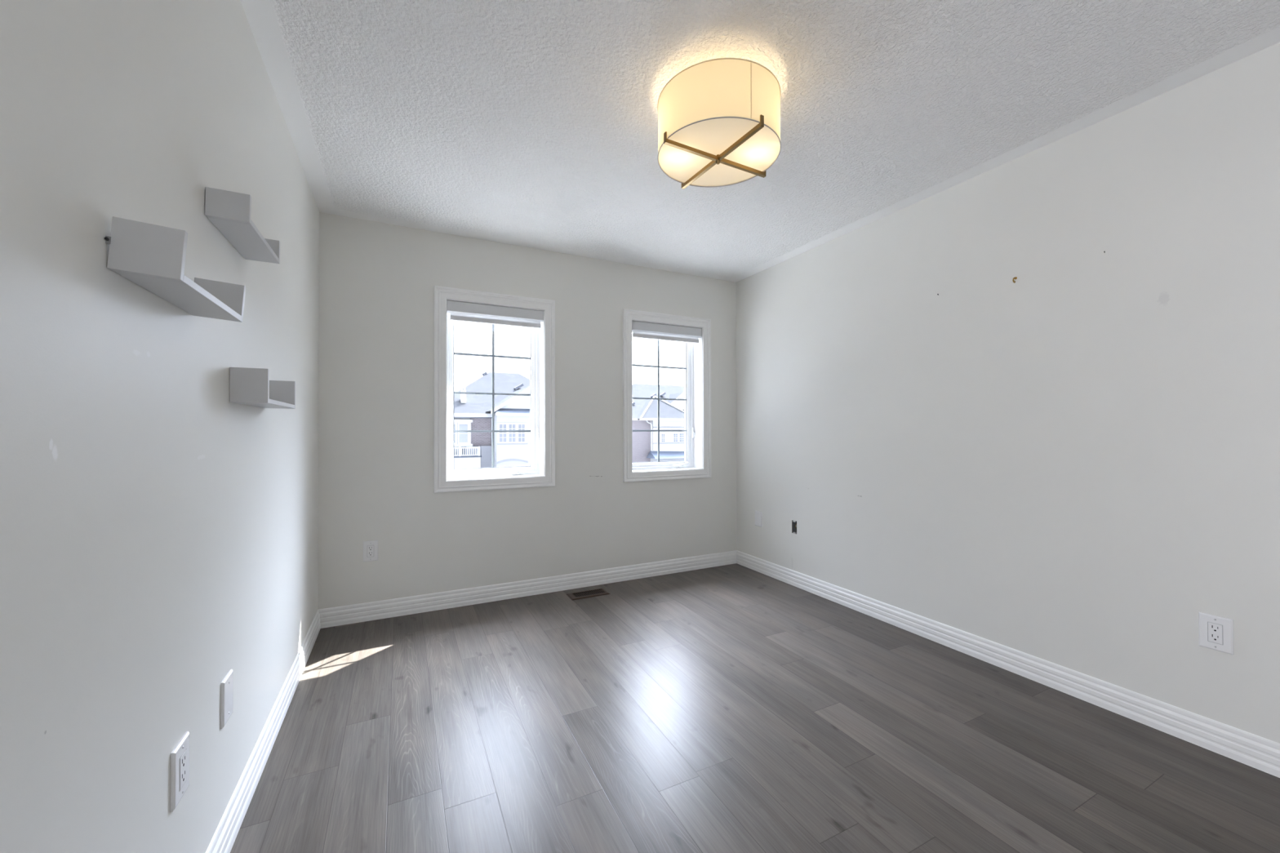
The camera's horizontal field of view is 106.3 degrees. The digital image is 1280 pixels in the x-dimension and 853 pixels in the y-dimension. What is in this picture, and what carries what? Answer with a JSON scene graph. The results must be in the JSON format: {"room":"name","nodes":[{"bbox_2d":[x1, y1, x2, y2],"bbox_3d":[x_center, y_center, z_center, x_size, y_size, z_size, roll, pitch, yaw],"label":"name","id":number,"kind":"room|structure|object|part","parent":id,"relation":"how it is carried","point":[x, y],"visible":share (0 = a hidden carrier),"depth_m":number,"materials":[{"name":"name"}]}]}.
{"room":"empty bedroom","nodes":[
{"label":"empty bedroom","id":0,"kind":"room"},
{"bbox_2d":[0,0,319,852],"bbox_3d":[-1.005,0.017,0.882,0.150,2.790,4.277,0,0,-27],"label":"wall","id":1,"kind":"structure","parent":0,"point":[159,531],"depth_m":0.88,"materials":[{"name":"paint"}]},
{"bbox_2d":[104,216,245,322],"bbox_3d":[-0.907,-0.297,0.964,0.099,0.092,0.368,0,0,-27],"label":"wall shelf","id":2,"kind":"object","parent":1,"relation":"attached to","point":[151,256],"visible":1,"depth_m":0.82,"materials":[{"name":"white laminate"}]},
{"bbox_3d":[-0.869,-0.304,0.784,0.006,0.012,0.006,5,-3,-26],"label":"hanger plate","id":3,"kind":"part","parent":2,"relation":"part of","materials":[{"name":"metal"}]},
{"bbox_3d":[-0.910,-0.261,0.965,0.091,0.013,0.337,5,-3,-26],"label":"board","id":4,"kind":"part","parent":2,"relation":"part of","materials":[{"name":"white laminate"}]},
{"bbox_2d":[170,731,189,812],"bbox_3d":[-0.997,0.747,1.042,0.009,0.123,0.081,0,0,-27],"label":"wall outlet","id":5,"kind":"object","parent":1,"relation":"attached to","point":[180,756],"visible":1,"depth_m":1.03,"materials":[{"name":"white plastic"}]},
{"bbox_2d":[179,749,186,790],"bbox_3d":[-0.994,0.747,1.044,0.002,0.068,0.034,0,0,-27],"label":"receptacle","id":6,"kind":"object","parent":5,"relation":"attached to","point":[183,753],"depth_m":1.04,"materials":[{"name":"white plastic"}]},
{"bbox_2d":[220,669,233,728],"bbox_3d":[-1.137,0.749,1.323,0.008,0.123,0.081,0,0,-27],"label":"blank wall plate","id":7,"kind":"object","parent":1,"relation":"attached to","point":[226,685],"visible":1,"depth_m":1.30,"materials":[{"name":"white plastic"}]},
{"bbox_2d":[204,186,279,263],"bbox_3d":[-1.101,-0.551,1.345,0.087,0.070,0.340,1,-1,-27],"label":"wall shelf","id":8,"kind":"object","parent":1,"relation":"attached to","point":[229,211],"visible":1,"depth_m":1.23,"materials":[{"name":"white laminate"}]},
{"bbox_3d":[-1.101,-0.522,1.345,0.087,0.013,0.314,1,-1,-27],"label":"board","id":9,"kind":"part","parent":8,"relation":"part of","materials":[{"name":"white laminate"}]},
{"bbox_2d":[229,367,295,408],"bbox_3d":[-1.203,-0.116,1.546,0.087,0.099,0.405,0,0,-27],"label":"wall shelf","id":10,"kind":"object","parent":1,"relation":"attached to","point":[253,387],"visible":1,"depth_m":1.38,"materials":[{"name":"white laminate"}]},
{"bbox_3d":[-1.203,-0.073,1.546,0.087,0.013,0.379,0,0,-27],"label":"board","id":11,"kind":"part","parent":10,"relation":"part of","materials":[{"name":"white laminate"}]},
{"bbox_2d":[205,609,320,852],"bbox_3d":[-1.217,1.113,1.488,0.015,0.108,2.947,0,0,-27],"label":"baseboard","id":12,"kind":"structure","parent":1,"relation":"attached to","point":[224,838],"depth_m":1.60,"materials":[{"name":"white paint"}]},
{"bbox_2d":[317,212,737,609],"bbox_3d":[-0.577,0.036,3.600,3.344,2.790,0.243,0,0,-27],"label":"wall","id":13,"kind":"structure","parent":0,"point":[378,280],"depth_m":3.22,"materials":[{"name":"paint"}]},
{"bbox_2d":[363,540,377,561],"bbox_3d":[-1.641,0.759,2.921,0.081,0.123,0.009,0,0,-27],"label":"wall outlet","id":14,"kind":"object","parent":13,"relation":"attached to","point":[370,548],"visible":1,"depth_m":2.92,"materials":[{"name":"white plastic"}]},
{"bbox_2d":[367,545,373,557],"bbox_3d":[-1.639,0.759,2.918,0.034,0.068,0.002,0,0,-27],"label":"receptacle","id":15,"kind":"object","parent":14,"relation":"attached to","point":[370,548],"depth_m":2.92,"materials":[{"name":"white plastic"}]},
{"bbox_2d":[433,285,555,493],"bbox_3d":[-1.028,-0.239,3.383,0.798,1.332,0.292,0,0,-27],"label":"window","id":16,"kind":"structure","parent":13,"relation":"in","point":[540,473],"depth_m":3.33,"materials":[{"name":"white paint"}]},
{"bbox_2d":[453,324,529,467],"bbox_3d":[-1.047,-0.238,3.422,0.531,1.065,0.007,0,0,-27],"label":"grille","id":17,"kind":"object","parent":16,"relation":"attached to","point":[493,393],"depth_m":3.42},
{"bbox_3d":[-1.048,-0.238,3.423,0.599,1.133,0.066,0,0,-27],"label":"sash","id":18,"kind":"part","parent":16,"relation":"part of","materials":[{"name":"white plastic"}]},
{"bbox_3d":[-1.048,-0.238,3.424,0.643,1.177,0.085,0,0,-27],"label":"frame","id":19,"kind":"part","parent":16,"relation":"part of","materials":[{"name":"white plastic"}]},
{"bbox_2d":[446,300,543,328],"bbox_3d":[-0.987,-0.766,3.302,0.640,0.121,0.060,0,0,-27],"label":"roller blind","id":20,"kind":"object","parent":16,"relation":"attached to","point":[459,311],"visible":0.98,"depth_m":3.28,"materials":[{"name":"grey fabric"}]},
{"bbox_2d":[318,550,737,628],"bbox_3d":[-0.517,1.126,3.476,3.044,0.108,0.015,0,0,-27],"label":"baseboard","id":21,"kind":"structure","parent":13,"relation":"attached to","point":[379,610],"depth_m":3.28,"materials":[{"name":"white paint"}]},
{"bbox_2d":[622,308,711,482],"bbox_3d":[0.174,-0.237,3.983,0.807,1.332,0.292,0,0,-27],"label":"window","id":22,"kind":"structure","parent":13,"relation":"in","point":[696,464],"depth_m":4.01,"materials":[{"name":"white paint"}]},
{"bbox_2d":[631,339,686,461],"bbox_3d":[0.155,-0.236,4.022,0.540,1.065,0.007,0,0,-27],"label":"grille","id":23,"kind":"object","parent":22,"relation":"attached to","point":[658,366],"depth_m":4.02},
{"bbox_3d":[0.154,-0.236,4.024,0.608,1.133,0.066,0,0,-27],"label":"sash","id":24,"kind":"part","parent":22,"relation":"part of","materials":[{"name":"white plastic"}]},
{"bbox_3d":[0.154,-0.236,4.024,0.652,1.177,0.085,0,0,-27],"label":"frame","id":25,"kind":"part","parent":22,"relation":"part of","materials":[{"name":"white plastic"}]},
{"bbox_2d":[631,320,702,343],"bbox_3d":[0.215,-0.764,3.902,0.649,0.121,0.060,0,0,-27],"label":"roller blind","id":26,"kind":"object","parent":22,"relation":"attached to","point":[639,329],"visible":0.94,"depth_m":3.88,"materials":[{"name":"grey fabric"}]},
{"bbox_2d":[230,563,1279,852],"bbox_3d":[0.397,1.165,1.645,3.044,0.001,4.107,0,0,-27],"label":"floor","id":27,"kind":"structure","parent":0,"point":[735,708],"depth_m":1.74,"materials":[{"name":"laminate"}]},
{"bbox_2d":[566,588,609,599],"bbox_3d":[-0.364,1.176,3.370,0.277,0.006,0.130,0,0,-27],"label":"floor vent","id":28,"kind":"object","parent":27,"relation":"in","point":[580,595],"visible":1,"depth_m":3.36,"materials":[{"name":"brown metal"}]},
{"bbox_2d":[240,0,1279,282],"bbox_3d":[0.387,-1.325,1.673,3.044,0.100,4.127,0,0,-27],"label":"ceiling","id":29,"kind":"structure","parent":0,"point":[528,123],"depth_m":1.85,"materials":[{"name":"white paint"}]},
{"bbox_2d":[657,57,781,189],"bbox_3d":[0.298,-1.138,1.835,0.462,0.270,0.462,0,0,-11],"label":"ceiling light","id":30,"kind":"object","parent":29,"relation":"attached to","point":[719,118],"visible":1,"depth_m":1.69,"materials":[{"name":"beige fabric"}]},
{"bbox_2d":[658,117,780,185],"bbox_3d":[0.298,-1.037,1.835,0.456,0.001,0.456,0,0,-27],"label":"diffuser","id":31,"kind":"object","parent":30,"relation":"attached to","point":[713,136],"depth_m":1.80,"materials":[{"name":"white glass"}]},
{"bbox_2d":[736,41,1279,743],"bbox_3d":[1.852,0.022,2.309,0.150,2.790,4.277,0,0,-27],"label":"wall","id":32,"kind":"structure","parent":0,"point":[1074,461],"depth_m":2.11,"materials":[{"name":"paint"}]},
{"bbox_2d":[755,510,761,527],"bbox_3d":[0.964,0.752,3.909,0.008,0.123,0.081,0,0,-27],"label":"blank wall plate","id":33,"kind":"object","parent":32,"relation":"attached to","point":[757,513],"visible":1,"depth_m":3.90,"materials":[{"name":"white plastic"}]},
{"bbox_2d":[792,520,796,533],"bbox_3d":[1.170,0.747,3.570,0.062,0.094,0.049,0,0,-27],"label":"electrical box","id":34,"kind":"object","parent":32,"relation":"attached to","point":[794,522],"visible":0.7,"depth_m":3.59,"materials":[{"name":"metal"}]},
{"bbox_2d":[736,550,1279,777],"bbox_3d":[1.752,1.113,2.322,0.015,0.108,4.107,0,0,-27],"label":"baseboard","id":35,"kind":"structure","parent":32,"relation":"attached to","point":[1263,754],"depth_m":2.10,"materials":[{"name":"white paint"}]},
{"bbox_2d":[1198,612,1233,654],"bbox_3d":[2.059,0.739,1.715,0.009,0.123,0.081,0,0,-27],"label":"wall outlet","id":36,"kind":"object","parent":32,"relation":"attached to","point":[1215,633],"visible":1,"depth_m":1.71,"materials":[{"name":"white plastic"}]},
{"bbox_2d":[1208,622,1222,644],"bbox_3d":[2.056,0.739,1.714,0.002,0.068,0.034,0,0,-27],"label":"receptacle","id":37,"kind":"object","parent":36,"relation":"attached to","point":[1215,628],"depth_m":1.71,"materials":[{"name":"white plastic"}]},
{"label":"outside","id":38,"kind":"structure","parent":0,"visible":0},
{"label":"ground","id":39,"kind":"structure","parent":38,"visible":0},
{"bbox_2d":[453,371,529,468],"bbox_3d":[-10.891,0.103,39.211,13.450,9.228,13.310,0,0,-27],"label":"house","id":40,"kind":"structure","parent":39,"relation":"on","point":[471,411],"depth_m":33.97,"materials":[{"name":"white"}]},
{"bbox_3d":[-12.279,1.701,32.686,0.140,0.640,0.120,0,0,-27],"label":"post","id":41,"kind":"part","parent":40,"relation":"part of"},
{"bbox_3d":[-12.816,1.319,33.550,2.050,0.180,0.500,0,0,-27],"label":"bay sill","id":42,"kind":"part","parent":40,"relation":"part of","materials":[{"name":"white"}]},
{"bbox_3d":[-12.820,-0.381,33.562,2.050,0.180,0.500,0,0,-27],"label":"bay cornice","id":43,"kind":"part","parent":40,"relation":"part of","materials":[{"name":"white"}]},
{"bbox_3d":[-12.320,1.461,32.667,2.750,0.080,0.080,0,0,-27],"label":"balcony rail","id":44,"kind":"part","parent":40,"relation":"part of","materials":[{"name":"white"}]},
{"bbox_3d":[-12.319,1.971,32.663,2.750,0.060,0.080,0,0,-27],"label":"rail","id":45,"kind":"part","parent":40,"relation":"part of","materials":[{"name":"white"}]},
{"bbox_3d":[-11.152,1.703,33.249,0.140,0.640,0.120,0,0,-27],"label":"post","id":46,"kind":"part","parent":40,"relation":"part of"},
{"bbox_3d":[-11.459,2.048,34.467,1.460,5.270,0.060,0,0,-27],"label":"brick panel","id":47,"kind":"part","parent":40,"relation":"part of","materials":[{"name":"grey brick"}]},
{"bbox_2d":[514,383,523,390],"bbox_3d":[-9.756,-3.194,38.637,0.744,0.562,0.300,0,0,-27],"label":"roof vent","id":48,"kind":"object","parent":40,"relation":"attached to","point":[519,387],"depth_m":38.54,"materials":[{"name":"grey metal"}]},
{"bbox_2d":[631,383,684,462],"bbox_3d":[3.334,0.155,50.847,20.600,9.240,14.800,0,0,-27],"label":"house","id":49,"kind":"structure","parent":39,"relation":"on","point":[644,411],"depth_m":44.27,"materials":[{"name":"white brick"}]}
]}

